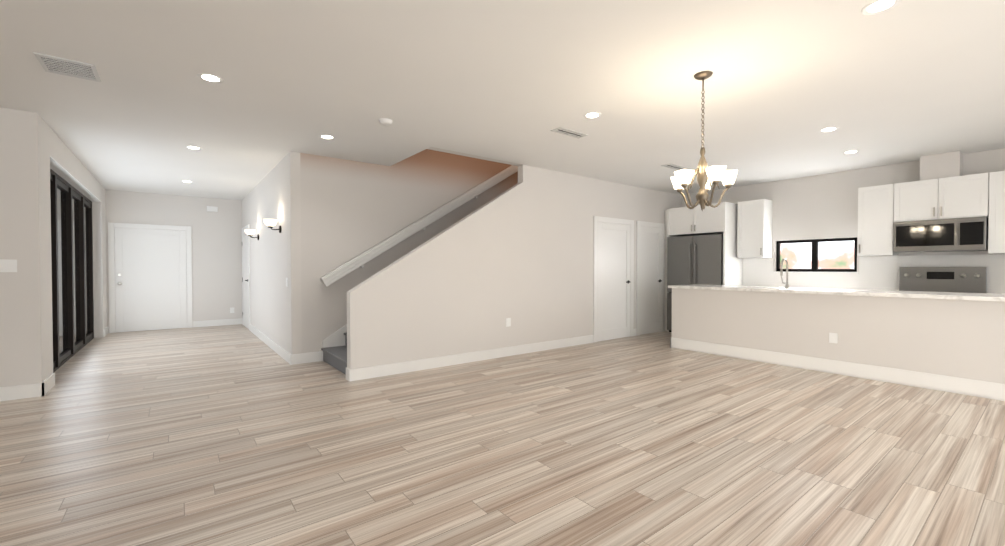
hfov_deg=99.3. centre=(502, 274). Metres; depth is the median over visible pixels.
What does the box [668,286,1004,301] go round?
island countertop
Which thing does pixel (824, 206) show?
wall
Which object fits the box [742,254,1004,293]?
backsplash
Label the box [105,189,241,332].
wall
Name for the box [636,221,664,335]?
door
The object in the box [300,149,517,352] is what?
wall
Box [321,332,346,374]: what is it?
staircase
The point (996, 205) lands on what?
upper cabinet
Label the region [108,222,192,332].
door
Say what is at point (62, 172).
trim
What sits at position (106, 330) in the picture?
baseboard
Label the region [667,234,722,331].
fridge
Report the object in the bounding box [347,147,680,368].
wall
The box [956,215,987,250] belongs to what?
control panel
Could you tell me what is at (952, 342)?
kitchen island
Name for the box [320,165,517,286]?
handrail
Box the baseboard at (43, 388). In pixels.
[0,378,47,401]
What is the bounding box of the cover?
[920,151,962,178]
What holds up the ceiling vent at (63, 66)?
in the ceiling
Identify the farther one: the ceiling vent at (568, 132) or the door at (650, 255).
the door at (650, 255)
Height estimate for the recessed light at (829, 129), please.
0.024 m
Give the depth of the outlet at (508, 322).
6.05 m
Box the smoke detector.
[379,118,392,125]
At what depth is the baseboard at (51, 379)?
4.42 m
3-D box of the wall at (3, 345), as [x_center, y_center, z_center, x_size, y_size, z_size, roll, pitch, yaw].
[-6.451,-0.168,2.778,4.330,2.750,0.200,-1,1,-37]
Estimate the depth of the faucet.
5.97 m
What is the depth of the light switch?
4.02 m
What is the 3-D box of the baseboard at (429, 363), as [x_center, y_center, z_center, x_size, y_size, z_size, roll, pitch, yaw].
[-0.092,1.093,5.942,4.041,0.130,0.046,-1,1,-37]
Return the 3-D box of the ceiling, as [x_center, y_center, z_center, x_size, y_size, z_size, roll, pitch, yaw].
[-1.176,-1.713,4.025,14.250,0.300,14.900,-1,1,-37]
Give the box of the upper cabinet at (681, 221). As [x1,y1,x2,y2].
[665,203,735,236]
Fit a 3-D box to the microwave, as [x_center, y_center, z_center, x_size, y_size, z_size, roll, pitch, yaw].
[5.784,-0.512,5.655,0.438,0.410,0.850,-1,1,-37]
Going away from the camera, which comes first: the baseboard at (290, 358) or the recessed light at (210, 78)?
the recessed light at (210, 78)
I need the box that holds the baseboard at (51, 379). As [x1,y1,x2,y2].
[43,373,54,391]
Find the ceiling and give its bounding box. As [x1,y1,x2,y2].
[0,0,1004,200]
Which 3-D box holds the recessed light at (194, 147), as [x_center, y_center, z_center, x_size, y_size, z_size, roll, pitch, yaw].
[-3.854,-1.591,5.326,0.176,0.024,0.176,-1,1,-37]
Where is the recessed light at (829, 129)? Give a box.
[819,127,838,131]
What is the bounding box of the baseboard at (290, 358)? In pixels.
[250,324,295,364]
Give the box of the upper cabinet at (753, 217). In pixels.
[736,199,771,258]
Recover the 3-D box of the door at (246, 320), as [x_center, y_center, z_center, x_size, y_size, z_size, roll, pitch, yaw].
[-5.388,0.052,8.963,0.022,2.120,1.100,-1,1,-37]
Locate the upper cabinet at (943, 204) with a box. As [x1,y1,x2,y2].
[900,172,991,218]
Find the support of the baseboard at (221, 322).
attached to the wall at (216, 265)
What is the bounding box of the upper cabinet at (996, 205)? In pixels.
[980,171,1004,254]
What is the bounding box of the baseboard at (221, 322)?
[193,318,241,326]
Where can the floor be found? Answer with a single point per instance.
(234, 435)
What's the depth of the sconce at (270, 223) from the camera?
5.90 m
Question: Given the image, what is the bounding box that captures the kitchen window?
[773,237,858,273]
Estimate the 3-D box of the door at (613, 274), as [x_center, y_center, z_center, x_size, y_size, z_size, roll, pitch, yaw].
[1.959,0.075,7.475,1.090,2.120,0.022,-1,1,-37]
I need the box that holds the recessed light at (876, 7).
[861,0,900,14]
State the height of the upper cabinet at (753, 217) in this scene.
0.990 m
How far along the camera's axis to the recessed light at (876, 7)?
2.45 m
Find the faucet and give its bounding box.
[780,258,788,287]
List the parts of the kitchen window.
sill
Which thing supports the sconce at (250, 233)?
attached to the wall at (275, 263)
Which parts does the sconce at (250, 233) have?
lamp shade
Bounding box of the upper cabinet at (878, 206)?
[857,183,899,258]
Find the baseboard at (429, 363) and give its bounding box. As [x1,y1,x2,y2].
[346,335,593,381]
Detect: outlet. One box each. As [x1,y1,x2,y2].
[506,318,510,326]
[829,333,837,342]
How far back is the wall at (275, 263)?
6.19 m
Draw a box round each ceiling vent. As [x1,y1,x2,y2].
[33,52,100,81]
[551,127,587,138]
[661,164,688,169]
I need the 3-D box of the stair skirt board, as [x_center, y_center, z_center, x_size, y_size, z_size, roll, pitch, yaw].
[-0.432,-0.544,7.249,5.019,3.364,0.016,-1,1,-37]
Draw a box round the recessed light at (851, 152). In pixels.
[842,150,858,153]
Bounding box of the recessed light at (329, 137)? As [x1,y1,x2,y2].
[319,135,334,139]
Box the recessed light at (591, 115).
[583,112,600,118]
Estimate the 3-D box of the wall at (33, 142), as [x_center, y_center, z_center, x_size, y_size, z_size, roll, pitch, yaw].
[-6.181,-0.220,6.165,0.220,2.750,5.250,-1,1,-37]
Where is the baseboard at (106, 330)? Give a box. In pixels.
[103,326,108,336]
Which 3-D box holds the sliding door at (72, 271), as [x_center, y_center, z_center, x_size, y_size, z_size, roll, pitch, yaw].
[-6.122,-0.063,6.018,0.092,2.440,3.960,-1,1,-37]
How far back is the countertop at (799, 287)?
6.80 m
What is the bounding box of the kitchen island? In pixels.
[670,290,1004,400]
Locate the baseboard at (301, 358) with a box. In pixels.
[296,351,322,363]
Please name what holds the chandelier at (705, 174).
hanging from the ceiling
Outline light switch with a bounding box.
[0,259,16,271]
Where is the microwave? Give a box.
[893,216,987,252]
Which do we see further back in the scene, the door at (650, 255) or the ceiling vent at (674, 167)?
the door at (650, 255)
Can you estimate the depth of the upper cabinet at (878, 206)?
6.06 m
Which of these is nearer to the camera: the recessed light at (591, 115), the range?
the recessed light at (591, 115)
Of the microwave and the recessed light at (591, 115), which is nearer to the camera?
the recessed light at (591, 115)
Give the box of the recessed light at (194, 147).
[185,146,201,149]
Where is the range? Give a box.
[899,267,986,292]
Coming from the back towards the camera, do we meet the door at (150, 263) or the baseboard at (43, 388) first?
the door at (150, 263)
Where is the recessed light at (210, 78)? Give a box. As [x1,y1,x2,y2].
[197,73,223,82]
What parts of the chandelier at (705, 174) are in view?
lamp shade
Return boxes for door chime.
[207,206,217,211]
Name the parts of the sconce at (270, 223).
lamp shade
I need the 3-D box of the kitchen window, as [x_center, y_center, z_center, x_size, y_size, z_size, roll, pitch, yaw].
[5.107,-0.300,6.986,0.122,0.555,1.160,-1,1,-37]
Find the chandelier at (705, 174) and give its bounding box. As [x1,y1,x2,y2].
[671,71,737,210]
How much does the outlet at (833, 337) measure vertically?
0.120 m
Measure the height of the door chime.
0.110 m
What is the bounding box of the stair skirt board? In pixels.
[322,324,346,347]
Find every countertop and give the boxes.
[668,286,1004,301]
[799,287,843,288]
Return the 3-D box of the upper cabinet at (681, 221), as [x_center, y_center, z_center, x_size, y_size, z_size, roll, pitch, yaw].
[3.787,-1.017,8.067,0.666,0.515,1.080,-1,1,-37]
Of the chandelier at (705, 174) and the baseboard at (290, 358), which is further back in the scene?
the baseboard at (290, 358)
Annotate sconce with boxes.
[245,230,258,239]
[263,219,281,232]
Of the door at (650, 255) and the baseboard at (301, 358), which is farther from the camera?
the door at (650, 255)
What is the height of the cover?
0.328 m
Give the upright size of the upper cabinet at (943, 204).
0.535 m
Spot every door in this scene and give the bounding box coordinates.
[50,169,93,372]
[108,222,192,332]
[242,224,250,330]
[593,216,633,342]
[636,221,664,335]
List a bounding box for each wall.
[0,107,7,386]
[3,108,106,385]
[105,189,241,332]
[242,151,301,353]
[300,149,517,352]
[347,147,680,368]
[681,148,1004,273]
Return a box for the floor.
[0,324,1004,545]
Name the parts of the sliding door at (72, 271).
glass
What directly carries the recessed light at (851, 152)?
in the ceiling
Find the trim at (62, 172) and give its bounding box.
[50,156,100,201]
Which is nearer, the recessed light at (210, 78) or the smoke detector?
the recessed light at (210, 78)

